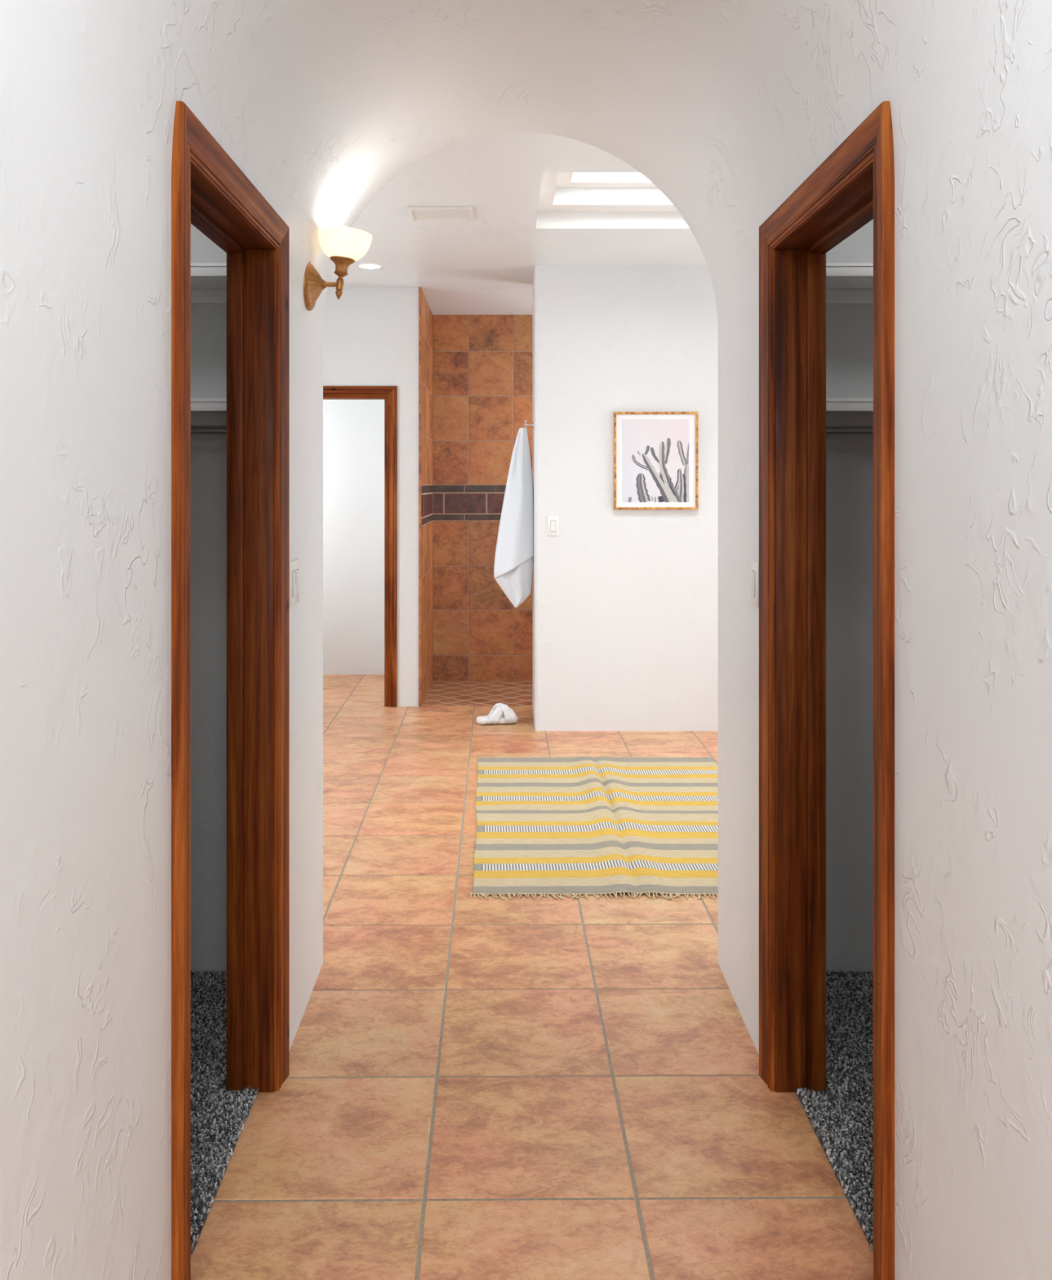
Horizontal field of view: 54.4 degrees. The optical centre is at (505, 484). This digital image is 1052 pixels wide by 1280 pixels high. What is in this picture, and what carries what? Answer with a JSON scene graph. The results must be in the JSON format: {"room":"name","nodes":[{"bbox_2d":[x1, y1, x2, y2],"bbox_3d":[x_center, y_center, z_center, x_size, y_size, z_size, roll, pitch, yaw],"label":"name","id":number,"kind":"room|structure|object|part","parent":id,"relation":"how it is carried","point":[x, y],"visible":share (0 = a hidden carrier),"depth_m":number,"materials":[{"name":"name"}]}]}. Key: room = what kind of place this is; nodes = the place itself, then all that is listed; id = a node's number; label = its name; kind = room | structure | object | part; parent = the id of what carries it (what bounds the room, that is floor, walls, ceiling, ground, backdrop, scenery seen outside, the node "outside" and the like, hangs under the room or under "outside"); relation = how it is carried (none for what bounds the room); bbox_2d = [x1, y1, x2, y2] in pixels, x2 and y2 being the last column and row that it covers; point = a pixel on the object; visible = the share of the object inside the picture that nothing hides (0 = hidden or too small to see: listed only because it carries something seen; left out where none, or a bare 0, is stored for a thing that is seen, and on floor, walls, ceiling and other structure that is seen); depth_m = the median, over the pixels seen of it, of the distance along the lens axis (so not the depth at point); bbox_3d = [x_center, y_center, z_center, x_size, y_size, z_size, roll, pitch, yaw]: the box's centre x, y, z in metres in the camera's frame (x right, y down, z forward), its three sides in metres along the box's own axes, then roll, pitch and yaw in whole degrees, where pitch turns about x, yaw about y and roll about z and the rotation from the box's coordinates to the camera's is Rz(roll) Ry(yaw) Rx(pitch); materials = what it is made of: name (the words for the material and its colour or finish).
{"room":"hallway","nodes":[
{"label":"hallway","id":0,"kind":"room"},
{"bbox_2d":[0,0,334,1279],"bbox_3d":[-0.557,0.390,1.312,0.062,2.220,3.825,0,0,0],"label":"wall","id":1,"kind":"structure","parent":0,"point":[90,90],"depth_m":1.41,"materials":[{"name":"white paint"}]},
{"bbox_2d":[288,558,300,607],"bbox_3d":[-0.566,0.264,2.758,0.012,0.120,0.116,0,0,0],"label":"light switch","id":2,"kind":"object","parent":1,"relation":"attached to","point":[294,566],"visible":0.98,"depth_m":2.73,"materials":[{"name":"white plastic"}]},
{"bbox_2d":[303,225,372,311],"bbox_3d":[-0.478,-0.625,2.955,0.187,0.245,0.156,0,0,0],"label":"wall sconce","id":3,"kind":"object","parent":1,"relation":"attached to","point":[344,246],"visible":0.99,"depth_m":2.91,"materials":[{"name":"gold metal"}]},
{"bbox_3d":[-0.501,-0.577,2.955,0.046,0.021,0.021,0,0,0],"label":"arm","id":4,"kind":"part","parent":3,"relation":"part of","materials":[{"name":"gold metal"}]},
{"bbox_3d":[-0.463,-0.690,2.955,0.156,0.088,0.156,0,0,0],"label":"lamp shade","id":5,"kind":"part","parent":3,"relation":"part of","materials":[{"name":"beige glass"}]},
{"bbox_2d":[191,223,226,973],"bbox_3d":[-1.312,0.280,3.182,1.276,2.440,0.083,0,0,0],"label":"wall","id":6,"kind":"structure","parent":0,"point":[208,321],"depth_m":3.14,"materials":[{"name":"grey paint"}]},
{"bbox_2d":[191,262,226,303],"bbox_3d":[-1.327,-0.584,2.988,1.244,0.060,0.302,0,0,0],"label":"closet shelf","id":7,"kind":"object","parent":6,"relation":"attached to","point":[208,280],"visible":0.02,"depth_m":3.03,"materials":[{"name":"white paint"}]},
{"bbox_2d":[191,398,226,426],"bbox_3d":[-1.327,-0.210,2.988,1.244,0.060,0.302,0,0,0],"label":"closet shelf","id":8,"kind":"object","parent":6,"relation":"attached to","point":[204,411],"visible":0.02,"depth_m":3.12,"materials":[{"name":"white paint"}]},
{"bbox_2d":[323,400,384,674],"bbox_3d":[-1.700,0.084,8.120,1.800,2.832,0.080,0,0,0],"label":"wall","id":9,"kind":"structure","parent":0,"point":[353,430],"depth_m":8.08,"materials":[{"name":"white paint"}]},
{"bbox_2d":[323,287,418,706],"bbox_3d":[-1.593,0.084,7.510,2.014,2.832,1.180,0,0,0],"label":"wall","id":10,"kind":"structure","parent":0,"point":[371,335],"depth_m":6.92,"materials":[{"name":"white paint"}]},
{"bbox_2d":[323,386,397,706],"bbox_3d":[-1.165,0.418,6.971,0.864,2.164,0.138,0,0,0],"label":"door frame","id":11,"kind":"structure","parent":10,"relation":"attached to","point":[388,393],"depth_m":6.91,"materials":[{"name":"brown wood"}]},
{"bbox_3d":[-1.165,-0.630,6.911,0.864,0.068,0.018,0,0,0],"label":"head casing","id":12,"kind":"part","parent":11,"relation":"part of","materials":[{"name":"brown wood"}]},
{"bbox_3d":[-0.767,0.418,6.911,0.068,2.164,0.018,0,0,0],"label":"casing","id":13,"kind":"part","parent":11,"relation":"part of","materials":[{"name":"brown wood"}]},
{"bbox_2d":[421,288,432,706],"bbox_3d":[-0.572,0.114,7.480,0.004,2.892,1.120,0,0,0],"label":"wall","id":14,"kind":"structure","parent":0,"point":[426,313],"depth_m":7.38,"materials":[{"name":"tile"}]},
{"bbox_2d":[418,287,421,706],"bbox_3d":[-0.577,0.085,6.911,0.016,2.831,0.016,0,0,0],"label":"trim","id":15,"kind":"structure","parent":14,"relation":"attached to","point":[420,288],"depth_m":6.90,"materials":[{"name":"tile"}]},
{"bbox_2d":[432,315,532,680],"bbox_3d":[0.364,0.114,8.040,1.872,2.892,0.004,0,0,0],"label":"wall","id":16,"kind":"structure","parent":0,"point":[482,364],"depth_m":8.04,"materials":[{"name":"tile"}]},
{"bbox_2d":[328,132,706,315],"bbox_3d":[0.300,-1.332,5.692,5.800,0.001,4.935,0,0,0],"label":"ceiling","id":17,"kind":"structure","parent":0,"point":[485,265],"depth_m":5.44,"materials":[{"name":"white paint"}]},
{"bbox_2d":[355,262,384,269],"bbox_3d":[-0.826,-1.327,6.230,0.176,0.010,0.176,0,0,0],"label":"recessed light","id":18,"kind":"object","parent":17,"relation":"in","point":[368,265],"visible":1,"depth_m":6.21,"materials":[{"name":"white plastic"}]},
{"bbox_2d":[407,205,473,222],"bbox_3d":[-0.316,-1.325,5.018,0.310,0.014,0.244,0,0,0],"label":"ceiling vent","id":19,"kind":"object","parent":17,"relation":"in","point":[417,213],"visible":1,"depth_m":5.00,"materials":[{"name":"white plastic"}]},
{"bbox_2d":[411,209,469,219],"bbox_3d":[-0.316,-1.325,5.021,0.274,0.005,0.214,0,0,0],"label":"vent grille","id":20,"kind":"object","parent":19,"relation":"attached to","point":[415,214],"depth_m":5.02,"materials":[{"name":"white plastic"}]},
{"bbox_2d":[535,173,689,228],"bbox_3d":[0.878,-1.556,4.852,1.443,0.448,0.952,0,0,0],"label":"skylight","id":21,"kind":"object","parent":17,"relation":"in","point":[566,200],"depth_m":5.19,"materials":[{"name":"white paint"}]},
{"bbox_2d":[191,674,873,1279],"bbox_3d":[0.300,1.522,1.960,5.800,0.044,12.320,0,0,0],"label":"floor","id":22,"kind":"structure","parent":0,"point":[524,1088],"depth_m":2.56,"materials":[{"name":"tile"}]},
{"bbox_2d":[191,969,257,1257],"bbox_3d":[-1.277,1.490,2.079,1.343,0.013,2.118,0,0,0],"label":"carpet","id":23,"kind":"object","parent":22,"relation":"on","point":[219,1116],"visible":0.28,"depth_m":2.48,"materials":[{"name":"grey carpet"}]},
{"bbox_2d":[476,702,518,724],"bbox_3d":[-0.052,1.435,6.426,0.264,0.127,0.136,0,0,-10],"label":"slipper","id":24,"kind":"object","parent":22,"relation":"on","point":[495,717],"visible":1,"depth_m":6.38,"materials":[{"name":"white fabric"}]},
{"bbox_2d":[469,755,718,899],"bbox_3d":[0.497,1.485,4.666,1.298,0.028,1.957,0,0,0],"label":"rug","id":25,"kind":"object","parent":22,"relation":"on","point":[567,826],"visible":0.81,"depth_m":4.46,"materials":[{"name":"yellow fabric"}]},
{"bbox_2d":[795,969,873,1252],"bbox_3d":[1.379,1.490,2.079,1.337,0.013,2.118,0,0,0],"label":"carpet","id":26,"kind":"object","parent":22,"relation":"on","point":[842,1118],"visible":0.23,"depth_m":2.50,"materials":[{"name":"grey carpet"}]},
{"bbox_2d":[133,0,941,254],"bbox_3d":[0.047,-0.963,1.312,1.202,0.485,3.825,0,0,0],"label":"ceiling","id":27,"kind":"structure","parent":0,"point":[713,102],"depth_m":2.58,"materials":[{"name":"white paint"}]},
{"bbox_2d":[532,265,718,731],"bbox_3d":[1.690,0.084,6.530,3.021,2.832,0.600,0,0,0],"label":"wall","id":28,"kind":"structure","parent":0,"point":[625,602],"depth_m":6.23,"materials":[{"name":"white paint"}]},
{"bbox_2d":[493,427,533,607],"bbox_3d":[0.052,0.210,6.521,0.256,1.143,0.168,0,0,0],"label":"towel","id":29,"kind":"object","parent":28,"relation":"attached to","point":[514,551],"visible":1,"depth_m":6.47,"materials":[{"name":"white fabric"}]},
{"bbox_2d":[524,420,533,428],"bbox_3d":[0.147,-0.386,6.550,0.063,0.052,0.043,0,0,0],"label":"wall hook","id":30,"kind":"object","parent":28,"relation":"attached to","point":[526,421],"visible":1,"depth_m":6.55,"materials":[{"name":"silver metal"}]},
{"bbox_2d":[547,515,559,535],"bbox_3d":[0.290,0.251,6.224,0.070,0.120,0.012,0,0,0],"label":"light switch","id":31,"kind":"object","parent":28,"relation":"attached to","point":[553,521],"visible":1,"depth_m":6.22,"materials":[{"name":"white plastic"}]},
{"bbox_2d":[613,411,697,509],"bbox_3d":[0.912,-0.144,6.213,0.510,0.592,0.031,0,0,0],"label":"framed picture","id":32,"kind":"object","parent":28,"relation":"attached to","point":[655,453],"visible":1,"depth_m":6.21,"materials":[{"name":"white paper"}]},
{"bbox_2d":[622,419,688,502],"bbox_3d":[0.910,-0.144,6.207,0.406,0.503,0.001,0,0,0],"label":"print","id":33,"kind":"object","parent":32,"relation":"attached to","point":[655,452],"depth_m":6.21,"materials":[{"name":"grey paper"}]},
{"bbox_2d":[826,219,873,973],"bbox_3d":[1.413,0.280,3.182,1.274,2.440,0.083,0,0,0],"label":"wall","id":34,"kind":"structure","parent":0,"point":[849,326],"depth_m":3.14,"materials":[{"name":"grey paint"}]},
{"bbox_2d":[826,262,873,303],"bbox_3d":[1.427,-0.584,2.988,1.244,0.060,0.302,0,0,0],"label":"closet shelf","id":35,"kind":"object","parent":34,"relation":"attached to","point":[846,282],"visible":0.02,"depth_m":3.03,"materials":[{"name":"white paint"}]},
{"bbox_2d":[826,398,873,426],"bbox_3d":[1.427,-0.210,2.988,1.244,0.060,0.302,0,0,0],"label":"closet shelf","id":36,"kind":"object","parent":34,"relation":"attached to","point":[839,411],"visible":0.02,"depth_m":3.12,"materials":[{"name":"white paint"}]},
{"bbox_2d":[703,0,1051,1279],"bbox_3d":[0.651,0.390,1.312,0.062,2.220,3.825,0,0,0],"label":"wall","id":37,"kind":"structure","parent":0,"point":[969,91],"depth_m":1.51,"materials":[{"name":"white paint"}]},
{"bbox_2d":[750,560,759,608],"bbox_3d":[0.660,0.264,2.722,0.012,0.120,0.070,0,0,0],"label":"light switch","id":38,"kind":"object","parent":37,"relation":"attached to","point":[754,593],"visible":0.98,"depth_m":2.71,"materials":[{"name":"white plastic"}]},
{"bbox_3d":[-0.679,0.280,2.070,0.010,2.440,2.140,0,0,0],"label":"wall","id":39,"kind":"structure","parent":0,"visible":0},
{"bbox_2d":[171,101,288,1279],"bbox_3d":[-0.618,0.422,2.179,0.136,2.156,0.854,0,0,0],"label":"door frame","id":40,"kind":"structure","parent":39,"relation":"in","point":[210,193],"depth_m":2.51,"materials":[{"name":"brown wood"}]},
{"bbox_3d":[-0.561,0.422,1.790,0.022,2.156,0.075,0,0,0],"label":"casing","id":41,"kind":"part","parent":40,"relation":"part of","materials":[{"name":"brown wood"}]},
{"bbox_3d":[-0.561,-0.619,2.179,0.022,0.075,0.854,0,0,0],"label":"head casing","id":42,"kind":"part","parent":40,"relation":"part of","materials":[{"name":"brown wood"}]},
{"bbox_3d":[-0.561,0.422,2.568,0.022,2.156,0.075,0,0,0],"label":"casing","id":43,"kind":"part","parent":40,"relation":"part of","materials":[{"name":"brown wood"}]},
{"bbox_3d":[0.781,0.280,2.070,0.010,2.440,2.140,0,0,0],"label":"wall","id":44,"kind":"structure","parent":0,"visible":0},
{"bbox_2d":[759,101,894,1279],"bbox_3d":[0.716,0.422,2.179,0.144,2.156,0.854,0,0,0],"label":"door frame","id":45,"kind":"structure","parent":44,"relation":"in","point":[854,186],"depth_m":2.51,"materials":[{"name":"brown wood"}]},
{"bbox_3d":[0.655,0.422,2.568,0.022,2.156,0.075,0,0,0],"label":"casing","id":46,"kind":"part","parent":45,"relation":"part of","materials":[{"name":"brown wood"}]},
{"bbox_3d":[0.655,-0.619,2.179,0.022,0.075,0.854,0,0,0],"label":"head casing","id":47,"kind":"part","parent":45,"relation":"part of","materials":[{"name":"brown wood"}]},
{"bbox_3d":[0.655,0.422,1.790,0.022,2.156,0.075,0,0,0],"label":"casing","id":48,"kind":"part","parent":45,"relation":"part of","materials":[{"name":"brown wood"}]},
{"bbox_3d":[2.090,0.255,2.071,0.080,2.490,2.303,0,0,0],"label":"wall","id":49,"kind":"structure","parent":0,"visible":0},
{"bbox_2d":[826,426,873,434],"bbox_3d":[1.427,-0.155,2.950,1.244,0.056,0.056,0,0,0],"label":"clothes rod","id":50,"kind":"object","parent":49,"relation":"attached to","point":[829,430],"visible":0.02,"depth_m":2.94,"materials":[{"name":"grey metal"}]},
{"bbox_3d":[-1.990,0.255,2.071,0.080,2.490,2.303,0,0,0],"label":"wall","id":51,"kind":"structure","parent":0,"visible":0},
{"bbox_2d":[191,426,226,434],"bbox_3d":[-1.327,-0.155,2.950,1.244,0.056,0.056,0,0,0],"label":"clothes rod","id":52,"kind":"object","parent":51,"relation":"attached to","point":[194,430],"visible":0.02,"depth_m":2.94,"materials":[{"name":"grey metal"}]}
]}

